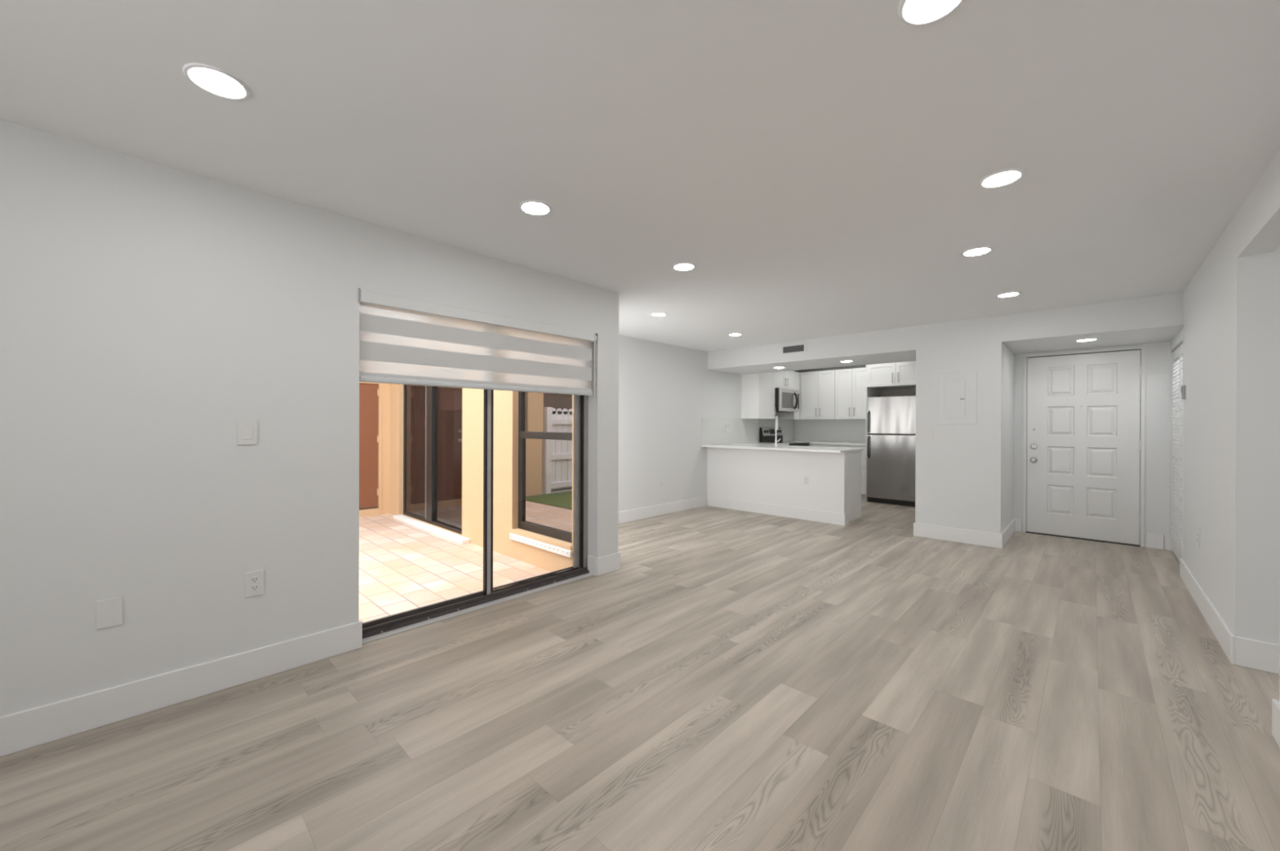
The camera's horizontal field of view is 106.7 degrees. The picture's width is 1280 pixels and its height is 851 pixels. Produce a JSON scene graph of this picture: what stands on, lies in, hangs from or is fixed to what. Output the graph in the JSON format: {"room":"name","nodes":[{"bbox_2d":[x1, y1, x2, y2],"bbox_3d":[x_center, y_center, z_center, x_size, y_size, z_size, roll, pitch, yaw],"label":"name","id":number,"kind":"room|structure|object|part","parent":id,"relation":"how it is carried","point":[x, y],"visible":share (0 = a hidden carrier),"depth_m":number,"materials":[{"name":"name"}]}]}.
{"room":"empty living room","nodes":[
{"label":"empty living room","id":0,"kind":"room"},
{"bbox_2d":[0,120,618,716],"bbox_3d":[-2.371,0.048,2.060,0.204,2.440,6.120,0,0,44],"label":"wall","id":1,"kind":"structure","parent":0,"point":[148,310],"depth_m":2.19,"materials":[{"name":"white paint"}]},
{"bbox_2d":[96,597,122,630],"bbox_3d":[-2.260,0.799,2.030,0.006,0.119,0.075,0,0,44],"label":"blank cover plate","id":2,"kind":"object","parent":1,"relation":"attached to","point":[109,611],"visible":1,"depth_m":2.03,"materials":[{"name":"white plastic"}]},
{"bbox_2d":[237,420,257,444],"bbox_3d":[-1.941,0.035,2.358,0.010,0.120,0.076,0,0,44],"label":"light switch","id":3,"kind":"object","parent":1,"relation":"attached to","point":[246,429],"visible":1,"depth_m":2.35,"materials":[{"name":"white plastic"}]},
{"bbox_2d":[244,569,263,597],"bbox_3d":[-1.925,0.790,2.380,0.009,0.122,0.072,0,0,44],"label":"wall outlet","id":4,"kind":"object","parent":1,"relation":"attached to","point":[254,581],"visible":1,"depth_m":2.38,"materials":[{"name":"white plastic"}]},
{"bbox_2d":[250,576,258,583],"bbox_3d":[-1.923,0.770,2.378,0.002,0.033,0.033,0,0,44],"label":"receptacle","id":5,"kind":"object","parent":4,"relation":"attached to","point":[254,580],"depth_m":2.38,"materials":[{"name":"grey plastic"}]},
{"bbox_2d":[250,584,258,591],"bbox_3d":[-1.923,0.810,2.378,0.002,0.033,0.033,0,0,44],"label":"receptacle","id":6,"kind":"object","parent":4,"relation":"attached to","point":[254,588],"depth_m":2.38,"materials":[{"name":"grey plastic"}]},
{"bbox_2d":[0,552,620,757],"bbox_3d":[-2.290,1.192,1.992,0.016,0.152,6.136,0,0,44],"label":"baseboard","id":7,"kind":"structure","parent":1,"relation":"attached to","point":[21,731],"depth_m":2.15,"materials":[{"name":"white paint"}]},
{"bbox_2d":[358,288,596,398],"bbox_3d":[-1.014,-0.505,3.399,0.103,0.552,1.806,0,0,44],"label":"roller shade","id":8,"kind":"object","parent":1,"relation":"attached to","point":[402,340],"visible":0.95,"depth_m":3.20,"materials":[{"name":"white fabric"}]},
{"bbox_3d":[-1.010,-0.268,3.379,0.026,0.034,1.762,0,0,44],"label":"rail","id":9,"kind":"part","parent":8,"relation":"part of","materials":[{"name":"white metal"}]},
{"bbox_3d":[-0.382,-0.493,4.025,0.028,0.530,0.028,0,0,44],"label":"pull chain","id":10,"kind":"part","parent":8,"relation":"part of","materials":[{"name":"white plastic"}]},
{"bbox_2d":[362,389,593,644],"bbox_3d":[-1.067,0.255,3.458,0.172,2.070,1.808,0,0,44],"label":"door","id":11,"kind":"structure","parent":1,"relation":"in","point":[387,626],"depth_m":3.47,"materials":[{"name":"black metal"}]},
{"bbox_3d":[-0.815,0.243,3.792,0.006,1.945,0.876,0,0,44],"label":"glass pane","id":12,"kind":"part","parent":11,"relation":"part of","materials":[{"name":"clear glass"}]},
{"bbox_2d":[587,555,596,576],"bbox_3d":[-0.408,1.196,4.067,0.114,0.152,0.014,0,0,44],"label":"baseboard","id":13,"kind":"object","parent":1,"relation":"attached to","point":[592,561],"visible":1,"depth_m":4.06,"materials":[{"name":"white paint"}]},
{"bbox_2d":[359,383,390,517],"bbox_3d":[-4.763,0.002,6.464,0.150,2.700,2.770,0,0,44],"label":"wall","id":14,"kind":"structure","parent":0,"point":[385,455],"depth_m":7.27,"materials":[{"name":"paint"}]},
{"bbox_2d":[359,382,382,515],"bbox_3d":[-4.253,0.341,6.897,0.114,2.015,0.940,0,0,44],"label":"door","id":15,"kind":"structure","parent":14,"relation":"in","point":[370,393],"depth_m":7.13,"materials":[{"name":"brown wood"}]},
{"bbox_2d":[359,513,550,622],"bbox_3d":[-4.658,1.408,3.286,4.790,0.100,7.550,0,0,44],"label":"floor","id":16,"kind":"structure","parent":0,"point":[403,566],"depth_m":4.57,"materials":[{"name":"tile"}]},
{"bbox_2d":[389,383,573,572],"bbox_3d":[-2.136,0.012,5.789,4.589,2.700,0.130,0,0,44],"label":"wall","id":17,"kind":"structure","parent":0,"point":[505,403],"depth_m":5.17,"materials":[{"name":"paint"}]},
{"bbox_2d":[393,515,470,544],"bbox_3d":[-2.785,1.337,6.244,2.150,0.045,0.099,0,0,44],"label":"trim","id":18,"kind":"structure","parent":17,"relation":"attached to","point":[456,538],"depth_m":6.05,"materials":[{"name":"white paint"}]},
{"bbox_2d":[403,384,462,534],"bbox_3d":[-2.788,0.294,6.435,1.995,2.070,0.070,0,0,44],"label":"door","id":19,"kind":"structure","parent":17,"relation":"in","point":[433,475],"depth_m":6.41,"materials":[{"name":"clear glass"}]},
{"bbox_3d":[-3.199,0.294,6.812,0.780,1.975,0.006,0,0,44],"label":"fixed pane","id":20,"kind":"part","parent":19,"relation":"part of","materials":[{"name":"clear glass"}]},
{"bbox_3d":[-2.933,0.296,6.544,0.015,1.975,0.016,0,0,44],"label":"edge trim","id":21,"kind":"part","parent":19,"relation":"part of","materials":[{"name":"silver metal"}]},
{"bbox_3d":[-2.430,0.298,6.107,0.925,1.975,0.006,0,0,44],"label":"sliding pane","id":22,"kind":"part","parent":19,"relation":"part of","materials":[{"name":"clear glass"}]},
{"bbox_2d":[509,533,572,558],"bbox_3d":[-0.973,1.141,4.568,1.005,0.060,0.034,0,0,44],"label":"window sill","id":23,"kind":"structure","parent":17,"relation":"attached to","point":[544,546],"depth_m":4.51,"materials":[{"name":"white paint"}]},
{"bbox_2d":[511,528,571,550],"bbox_3d":[-0.969,1.089,4.579,0.985,0.039,0.014,0,0,44],"label":"trim","id":24,"kind":"structure","parent":17,"relation":"attached to","point":[513,531],"depth_m":4.53,"materials":[{"name":"paint"}]},
{"bbox_2d":[518,391,572,543],"bbox_3d":[-0.901,0.186,4.646,0.985,1.775,0.075,0,0,44],"label":"window","id":25,"kind":"structure","parent":17,"relation":"in","point":[544,420],"depth_m":4.66,"materials":[{"name":"clear glass"}]},
{"bbox_3d":[-0.909,0.099,4.637,0.885,0.070,0.050,0,0,44],"label":"meeting rail","id":26,"kind":"part","parent":25,"relation":"part of","materials":[{"name":"brown metal"}]},
{"bbox_3d":[-0.908,0.576,4.640,0.875,0.885,0.042,0,0,44],"label":"sash","id":27,"kind":"part","parent":25,"relation":"part of","materials":[{"name":"clear glass"}]},
{"bbox_3d":[-0.894,-0.294,4.650,0.875,0.715,0.005,0,0,44],"label":"pane","id":28,"kind":"part","parent":25,"relation":"part of","materials":[{"name":"clear glass"}]},
{"bbox_3d":[-0.893,0.561,4.631,0.840,0.855,0.005,0,0,44],"label":"pane","id":29,"kind":"part","parent":25,"relation":"part of","materials":[{"name":"clear glass"}]},
{"bbox_2d":[0,0,1279,351],"bbox_3d":[0.732,-1.214,3.548,5.236,0.100,12.550,0,0,44],"label":"ceiling","id":30,"kind":"structure","parent":0,"point":[819,166],"depth_m":1.86,"materials":[{"name":"white paint"}]},
{"bbox_2d":[182,62,250,100],"bbox_3d":[-1.435,-1.166,1.619,0.172,0.008,0.172,0,0,44],"label":"recessed light","id":31,"kind":"object","parent":30,"relation":"in","point":[217,82],"visible":1,"depth_m":1.61,"materials":[{"name":"white paint"}]},
{"bbox_2d":[519,200,551,215],"bbox_3d":[-0.560,-1.164,2.552,0.172,0.008,0.172,0,0,44],"label":"recessed light","id":32,"kind":"object","parent":30,"relation":"in","point":[532,207],"visible":1,"depth_m":2.54,"materials":[{"name":"white plastic"}]},
{"bbox_2d":[650,312,666,316],"bbox_3d":[0.198,-1.166,5.005,0.172,0.008,0.172,0,0,44],"label":"recessed light","id":33,"kind":"object","parent":30,"relation":"in","point":[655,314],"visible":1,"depth_m":5.00,"materials":[{"name":"white plastic"}]},
{"bbox_2d":[672,262,695,271],"bbox_3d":[0.322,-1.163,3.492,0.172,0.008,0.172,0,0,44],"label":"recessed light","id":34,"kind":"object","parent":30,"relation":"in","point":[681,266],"visible":1,"depth_m":3.48,"materials":[{"name":"white plastic"}]},
{"bbox_2d":[728,333,742,336],"bbox_3d":[1.217,-1.164,6.094,0.172,0.008,0.172,0,0,44],"label":"recessed light","id":35,"kind":"object","parent":30,"relation":"in","point":[732,334],"visible":1,"depth_m":6.07,"materials":[{"name":"white plastic"}]},
{"bbox_2d":[706,325,915,374],"bbox_3d":[2.493,-1.023,6.919,2.946,0.280,1.037,0,0,44],"label":"ceiling soffit","id":36,"kind":"structure","parent":30,"relation":"attached to","point":[896,344],"depth_m":6.42,"materials":[{"name":"white paint"}]},
{"bbox_2d":[780,342,807,355],"bbox_3d":[2.112,-1.052,6.560,0.385,0.129,0.008,0,0,44],"label":"air vent","id":37,"kind":"object","parent":36,"relation":"attached to","point":[799,348],"visible":1,"depth_m":6.56,"materials":[{"name":"metal"}]},
{"bbox_2d":[897,0,964,26],"bbox_3d":[0.797,-1.157,1.294,0.172,0.008,0.172,0,0,44],"label":"recessed light","id":38,"kind":"object","parent":30,"relation":"in","point":[910,12],"visible":1,"depth_m":1.32,"materials":[{"name":"white plastic"}]},
{"bbox_2d":[961,246,992,256],"bbox_3d":[2.239,-1.155,3.167,0.172,0.008,0.172,0,0,44],"label":"recessed light","id":39,"kind":"object","parent":30,"relation":"in","point":[976,251],"visible":1,"depth_m":3.16,"materials":[{"name":"white plastic"}]},
{"bbox_2d":[978,168,1024,188],"bbox_3d":[1.692,-1.156,2.232,0.172,0.008,0.172,0,0,44],"label":"recessed light","id":40,"kind":"object","parent":30,"relation":"in","point":[1005,177],"visible":1,"depth_m":2.22,"materials":[{"name":"white plastic"}]},
{"bbox_2d":[996,292,1020,297],"bbox_3d":[3.250,-1.154,4.203,0.172,0.008,0.172,0,0,44],"label":"recessed light","id":41,"kind":"object","parent":30,"relation":"in","point":[1008,294],"visible":1,"depth_m":4.20,"materials":[{"name":"white plastic"}]},
{"bbox_2d":[0,499,1279,850],"bbox_3d":[1.629,1.311,2.692,7.736,0.060,12.550,0,0,44],"label":"floor","id":42,"kind":"structure","parent":0,"point":[742,681],"depth_m":2.03,"materials":[{"name":"beige wood"}]},
{"bbox_2d":[706,447,862,525],"bbox_3d":[2.083,0.808,7.074,2.151,0.933,0.733,0,0,44],"label":"base cabinet","id":43,"kind":"object","parent":42,"relation":"on","point":[770,477],"depth_m":6.62,"materials":[{"name":"white paint"}]},
{"bbox_2d":[702,442,865,453],"bbox_3d":[2.339,0.326,7.348,2.140,0.030,1.735,0,0,44],"label":"countertop","id":44,"kind":"structure","parent":43,"relation":"on","point":[754,446],"depth_m":6.78,"materials":[{"name":"white stone"}]},
{"bbox_2d":[773,416,780,446],"bbox_3d":[2.076,0.084,7.254,0.089,0.451,0.199,0,0,5],"label":"kitchen faucet","id":45,"kind":"object","parent":44,"relation":"on","point":[776,417],"visible":1,"depth_m":7.17,"materials":[{"name":"silver metal"}]},
{"bbox_3d":[2.084,0.044,7.261,0.023,0.371,0.193,0,0,22],"label":"spout","id":46,"kind":"part","parent":45,"relation":"part of","materials":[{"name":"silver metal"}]},
{"bbox_2d":[804,476,808,485],"bbox_3d":[2.245,0.744,6.431,0.072,0.115,0.009,0,0,44],"label":"wall outlet","id":47,"kind":"object","parent":43,"relation":"attached to","point":[806,478],"visible":1,"depth_m":6.42,"materials":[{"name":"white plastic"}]},
{"bbox_2d":[760,427,809,446],"bbox_3d":[2.687,0.647,8.744,0.666,1.215,0.756,0,0,44],"label":"range","id":48,"kind":"object","parent":42,"relation":"on","point":[766,434],"visible":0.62,"depth_m":8.78,"materials":[{"name":"black metal"}]},
{"bbox_2d":[768,441,809,444],"bbox_3d":[2.666,0.325,8.764,0.606,0.028,0.756,0,0,44],"label":"cooktop","id":49,"kind":"object","parent":48,"relation":"in","point":[790,443],"depth_m":8.66,"materials":[{"name":"black glass"}]},
{"bbox_2d":[808,444,830,447],"bbox_3d":[3.300,0.809,9.168,1.030,0.933,0.640,0,0,44],"label":"base cabinet","id":50,"kind":"object","parent":42,"relation":"on","point":[810,445],"visible":0.02,"depth_m":8.74,"materials":[{"name":"white paint"}]},
{"bbox_2d":[830,444,865,500],"bbox_3d":[3.852,0.812,8.551,0.610,0.933,0.773,0,0,44],"label":"base cabinet","id":51,"kind":"object","parent":42,"relation":"on","point":[863,453],"visible":0.18,"depth_m":8.12,"materials":[{"name":"white paint"}]},
{"bbox_2d":[786,440,865,445],"bbox_3d":[3.480,0.327,8.908,1.645,0.030,0.770,0,0,44],"label":"countertop","id":52,"kind":"structure","parent":51,"relation":"on","point":[811,442],"depth_m":8.69,"materials":[{"name":"white stone"}]},
{"bbox_3d":[3.616,0.441,8.299,0.602,0.155,0.024,0,0,44],"label":"drawer","id":53,"kind":"part","parent":51,"relation":"part of","materials":[{"name":"white paint"}]},
{"bbox_3d":[3.615,0.621,8.299,0.602,0.175,0.024,0,0,44],"label":"drawer","id":54,"kind":"part","parent":51,"relation":"part of","materials":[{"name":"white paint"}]},
{"bbox_3d":[3.615,0.818,8.299,0.602,0.190,0.024,0,0,44],"label":"drawer","id":55,"kind":"part","parent":51,"relation":"part of","materials":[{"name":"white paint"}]},
{"bbox_3d":[3.614,1.051,8.300,0.602,0.245,0.024,0,0,44],"label":"drawer","id":56,"kind":"part","parent":51,"relation":"part of","materials":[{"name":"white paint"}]},
{"bbox_2d":[865,360,915,501],"bbox_3d":[4.394,0.130,8.003,0.915,2.302,0.823,0,0,44],"label":"tall cabinet","id":57,"kind":"object","parent":42,"relation":"on","point":[895,379],"visible":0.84,"depth_m":7.91,"materials":[{"name":"white paint"}]},
{"bbox_3d":[4.088,0.129,8.331,0.020,2.302,0.770,0,0,44],"label":"panel","id":58,"kind":"part","parent":57,"relation":"part of","materials":[{"name":"white paint"}]},
{"bbox_3d":[3.987,-0.834,7.883,0.438,0.376,0.019,0,0,44],"label":"door","id":59,"kind":"part","parent":57,"relation":"part of","materials":[{"name":"white paint"}]},
{"bbox_3d":[4.303,-0.832,7.582,0.426,0.376,0.019,0,0,44],"label":"door","id":60,"kind":"part","parent":57,"relation":"part of","materials":[{"name":"white paint"}]},
{"bbox_2d":[866,395,915,506],"bbox_3d":[4.321,0.400,7.939,0.820,1.742,0.776,0,0,44],"label":"refrigerator","id":61,"kind":"object","parent":42,"relation":"on","point":[891,420],"visible":0.73,"depth_m":7.71,"materials":[{"name":"grey metal"}]},
{"bbox_3d":[3.808,0.355,7.936,0.022,0.383,0.063,0,0,44],"label":"handle","id":62,"kind":"part","parent":61,"relation":"part of","materials":[{"name":"grey"}]},
{"bbox_3d":[3.809,-0.062,7.935,0.022,0.372,0.063,0,0,44],"label":"handle","id":63,"kind":"part","parent":61,"relation":"part of","materials":[{"name":"grey"}]},
{"bbox_3d":[4.109,0.676,7.718,0.820,1.045,0.052,0,0,44],"label":"fridge door","id":64,"kind":"part","parent":61,"relation":"part of","materials":[{"name":"silver metal"}]},
{"bbox_3d":[4.112,-0.167,7.716,0.820,0.609,0.052,0,0,44],"label":"freezer door","id":65,"kind":"part","parent":61,"relation":"part of","materials":[{"name":"silver metal"}]},
{"bbox_2d":[617,334,794,511],"bbox_3d":[0.925,0.050,7.501,0.120,2.440,6.550,0,0,44],"label":"wall","id":66,"kind":"structure","parent":0,"point":[666,391],"depth_m":6.82,"materials":[{"name":"white paint"}]},
{"bbox_2d":[659,480,662,488],"bbox_3d":[0.302,0.834,6.756,0.009,0.114,0.072,0,0,44],"label":"wall outlet","id":67,"kind":"object","parent":66,"relation":"attached to","point":[660,482],"visible":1,"depth_m":6.75,"materials":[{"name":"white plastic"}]},
{"bbox_2d":[617,496,706,524],"bbox_3d":[-0.074,1.193,6.357,0.016,0.152,3.277,0,0,44],"label":"baseboard","id":68,"kind":"structure","parent":66,"relation":"attached to","point":[628,516],"depth_m":6.72,"materials":[{"name":"white paint"}]},
{"bbox_2d":[741,372,775,418],"bbox_3d":[2.096,-0.574,8.369,0.373,0.910,0.570,0,0,44],"label":"upper cabinet","id":69,"kind":"object","parent":66,"relation":"attached to","point":[757,389],"visible":0.82,"depth_m":8.21,"materials":[{"name":"white paint"}]},
{"bbox_3d":[2.200,-0.574,8.270,0.019,0.910,0.564,0,0,44],"label":"door","id":70,"kind":"part","parent":69,"relation":"part of","materials":[{"name":"white paint"}]},
{"bbox_2d":[702,417,865,444],"bbox_3d":[2.655,0.068,8.047,1.636,0.485,3.174,0,0,44],"label":"backsplash","id":71,"kind":"structure","parent":66,"relation":"attached to","point":[740,430],"depth_m":8.91,"materials":[{"name":"white tile"}]},
{"bbox_2d":[724,425,728,432],"bbox_3d":[1.443,0.056,7.940,0.009,0.120,0.072,0,0,44],"label":"wall outlet","id":72,"kind":"object","parent":71,"relation":"attached to","point":[726,426],"visible":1,"depth_m":7.93,"materials":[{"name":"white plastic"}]},
{"bbox_2d":[775,370,795,389],"bbox_3d":[2.563,-0.850,8.860,0.373,0.357,0.775,0,0,44],"label":"upper cabinet","id":73,"kind":"object","parent":66,"relation":"attached to","point":[784,380],"visible":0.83,"depth_m":8.76,"materials":[{"name":"white paint"}]},
{"bbox_3d":[2.535,-0.851,8.621,0.019,0.354,0.383,0,0,44],"label":"door","id":74,"kind":"part","parent":73,"relation":"part of","materials":[{"name":"white paint"}]},
{"bbox_2d":[774,387,799,412],"bbox_3d":[2.611,-0.463,8.814,0.491,0.413,0.765,0,0,44],"label":"microwave","id":75,"kind":"object","parent":73,"relation":"attached to","point":[786,400],"visible":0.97,"depth_m":8.61,"materials":[{"name":"silver metal"}]},
{"bbox_3d":[2.878,-0.455,8.799,0.083,0.309,0.040,0,0,44],"label":"handle","id":76,"kind":"part","parent":75,"relation":"part of","materials":[{"name":"black plastic"}]},
{"bbox_3d":[2.972,-0.456,8.937,0.003,0.282,0.050,0,0,44],"label":"control panel","id":77,"kind":"part","parent":75,"relation":"part of","materials":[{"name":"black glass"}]},
{"bbox_3d":[2.801,-0.851,8.901,0.019,0.354,0.382,0,0,44],"label":"door","id":78,"kind":"part","parent":73,"relation":"part of","materials":[{"name":"white paint"}]},
{"bbox_2d":[794,360,914,442],"bbox_3d":[4.295,0.060,8.748,3.046,2.440,0.100,0,0,44],"label":"wall","id":79,"kind":"structure","parent":0,"point":[860,366],"depth_m":9.19,"materials":[{"name":"white paint"}]},
{"bbox_2d":[778,369,835,419],"bbox_3d":[3.285,-0.572,9.171,0.993,0.910,0.660,0,0,44],"label":"upper cabinet","id":80,"kind":"object","parent":79,"relation":"attached to","point":[816,389],"visible":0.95,"depth_m":9.03,"materials":[{"name":"white paint"}]},
{"bbox_3d":[3.236,-0.572,9.107,0.350,0.910,0.019,0,0,44],"label":"door","id":81,"kind":"part","parent":80,"relation":"part of","materials":[{"name":"white paint"}]},
{"bbox_3d":[3.477,-0.570,8.878,0.307,0.910,0.019,0,0,44],"label":"door","id":82,"kind":"part","parent":80,"relation":"part of","materials":[{"name":"white paint"}]},
{"bbox_2d":[835,367,866,419],"bbox_3d":[3.949,-0.568,8.682,0.640,0.910,0.453,0,0,44],"label":"upper cabinet","id":83,"kind":"object","parent":79,"relation":"attached to","point":[850,384],"visible":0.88,"depth_m":8.56,"materials":[{"name":"white paint"}]},
{"bbox_3d":[3.702,-0.569,8.664,0.300,0.910,0.019,0,0,44],"label":"door","id":84,"kind":"part","parent":83,"relation":"part of","materials":[{"name":"white paint"}]},
{"bbox_3d":[3.933,-0.568,8.444,0.330,0.910,0.019,0,0,44],"label":"door","id":85,"kind":"part","parent":83,"relation":"part of","materials":[{"name":"white paint"}]},
{"bbox_2d":[915,315,1014,533],"bbox_3d":[4.534,0.065,6.357,0.795,2.440,3.037,0,0,44],"label":"wall","id":86,"kind":"structure","parent":0,"point":[964,476],"depth_m":5.25,"materials":[{"name":"white paint"}]},
{"bbox_2d":[917,428,933,439],"bbox_3d":[3.267,0.098,5.460,0.154,0.132,0.010,0,0,44],"label":"light switch","id":87,"kind":"object","parent":86,"relation":"attached to","point":[922,433],"visible":1,"depth_m":5.46,"materials":[{"name":"white plastic"}]},
{"bbox_2d":[937,371,977,424],"bbox_3d":[3.491,-0.299,5.245,0.357,0.575,0.014,0,0,44],"label":"breaker panel","id":88,"kind":"object","parent":86,"relation":"attached to","point":[957,391],"visible":1,"depth_m":5.24,"materials":[{"name":"white paint"}]},
{"bbox_3d":[3.476,-0.537,5.259,0.170,0.040,0.002,0,0,44],"label":"label plate","id":89,"kind":"part","parent":88,"relation":"part of","materials":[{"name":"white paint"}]},
{"bbox_3d":[3.473,-0.292,5.260,0.197,0.420,0.004,0,0,44],"label":"panel door","id":90,"kind":"part","parent":88,"relation":"part of","materials":[{"name":"white paint"}]},
{"bbox_2d":[913,519,1015,548],"bbox_3d":[3.868,1.208,5.663,0.827,0.152,1.147,0,0,44],"label":"baseboard","id":91,"kind":"structure","parent":86,"relation":"attached to","point":[931,531],"depth_m":5.24,"materials":[{"name":"white paint"}]},
{"bbox_2d":[1001,426,1003,439],"bbox_3d":[3.836,0.077,5.039,0.010,0.135,0.100,0,0,44],"label":"light switch","id":92,"kind":"object","parent":86,"relation":"attached to","point":[1002,427],"visible":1,"depth_m":5.01,"materials":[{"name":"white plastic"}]},
{"bbox_2d":[1013,342,1170,550],"bbox_3d":[5.073,0.208,5.401,1.305,2.160,0.100,0,0,44],"label":"wall","id":93,"kind":"structure","parent":0,"point":[1157,355],"depth_m":5.02,"materials":[{"name":"white paint"}]},
{"bbox_2d":[1022,345,1145,546],"bbox_3d":[4.995,0.219,5.408,1.009,2.138,0.158,0,0,44],"label":"door","id":94,"kind":"structure","parent":93,"relation":"in","point":[1084,420],"depth_m":5.37,"materials":[{"name":"white paint"}]},
{"bbox_3d":[4.672,0.410,5.656,0.066,0.066,0.074,0,0,44],"label":"knob","id":95,"kind":"part","parent":94,"relation":"part of","materials":[{"name":"silver metal"}]},
{"bbox_2d":[1013,518,1164,549],"bbox_3d":[5.004,1.212,5.385,1.235,0.152,0.016,0,0,44],"label":"baseboard","id":96,"kind":"structure","parent":93,"relation":"attached to","point":[1152,540],"depth_m":5.01,"materials":[{"name":"white paint"}]},
{"bbox_2d":[1001,292,1183,354],"bbox_3d":[4.682,-1.012,4.983,1.305,0.280,1.247,0,0,44],"label":"ceiling","id":97,"kind":"structure","parent":0,"point":[1157,318],"depth_m":4.59,"materials":[{"name":"white paint"}]},
{"bbox_2d":[1075,338,1097,342],"bbox_3d":[4.542,-0.870,4.847,0.172,0.008,0.172,0,0,44],"label":"recessed light","id":98,"kind":"object","parent":97,"relation":"in","point":[1082,340],"visible":1,"depth_m":4.83,"materials":[{"name":"white plastic"}]},
{"bbox_2d":[1168,148,1279,702],"bbox_3d":[1.917,0.065,1.117,0.120,2.440,10.660,0,0,44],"label":"wall","id":99,"kind":"structure","parent":0,"point":[1228,330],"depth_m":2.59,"materials":[{"name":"white paint"}]},
{"bbox_2d":[1171,334,1184,561],"bbox_3d":[5.053,0.260,4.458,0.074,2.060,1.175,0,0,44],"label":"door","id":100,"kind":"structure","parent":99,"relation":"in","point":[1177,352],"depth_m":4.59,"materials":[{"name":"white paint"}]},
{"bbox_3d":[4.642,0.259,4.062,0.024,2.060,0.035,0,0,44],"label":"casing","id":101,"kind":"part","parent":100,"relation":"part of","materials":[{"name":"white paint"}]},
{"bbox_2d":[1181,385,1186,399],"bbox_3d":[4.556,-0.279,3.996,0.022,0.115,0.060,0,0,44],"label":"thermostat","id":102,"kind":"object","parent":99,"relation":"attached to","point":[1183,387],"visible":1,"depth_m":3.98,"materials":[{"name":"grey plastic"}]},
{"bbox_2d":[1196,526,1199,548],"bbox_3d":[4.037,0.808,3.446,0.009,0.150,0.072,0,0,44],"label":"wall outlet","id":103,"kind":"object","parent":99,"relation":"attached to","point":[1198,528],"visible":1,"depth_m":3.42,"materials":[{"name":"white plastic"}]},
{"bbox_2d":[1179,558,1279,747],"bbox_3d":[2.329,1.212,-0.187,2.556,0.152,9.340,0,0,44],"label":"baseboard","id":104,"kind":"structure","parent":99,"relation":"attached to","point":[1264,656],"depth_m":2.56,"materials":[{"name":"white paint"}]},
{"bbox_2d":[1271,251,1279,644],"bbox_3d":[3.919,0.071,1.308,2.520,2.440,1.095,0,0,44],"label":"wall","id":105,"kind":"structure","parent":0,"point":[1275,635],"depth_m":2.48,"materials":[{"name":"white paint"}]},
{"bbox_3d":[-2.235,0.010,7.015,2.195,2.900,1.509,0,0,44],"label":"wall","id":106,"kind":"structure","parent":0,"visible":0},
{"bbox_2d":[434,411,435,446],"bbox_3d":[-3.019,0.293,6.825,1.083,2.070,0.056,0,0,44],"label":"curtain","id":107,"kind":"object","parent":106,"relation":"hanging from","point":[434,411],"visible":0.02,"depth_m":6.67,"materials":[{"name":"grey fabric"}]}
]}

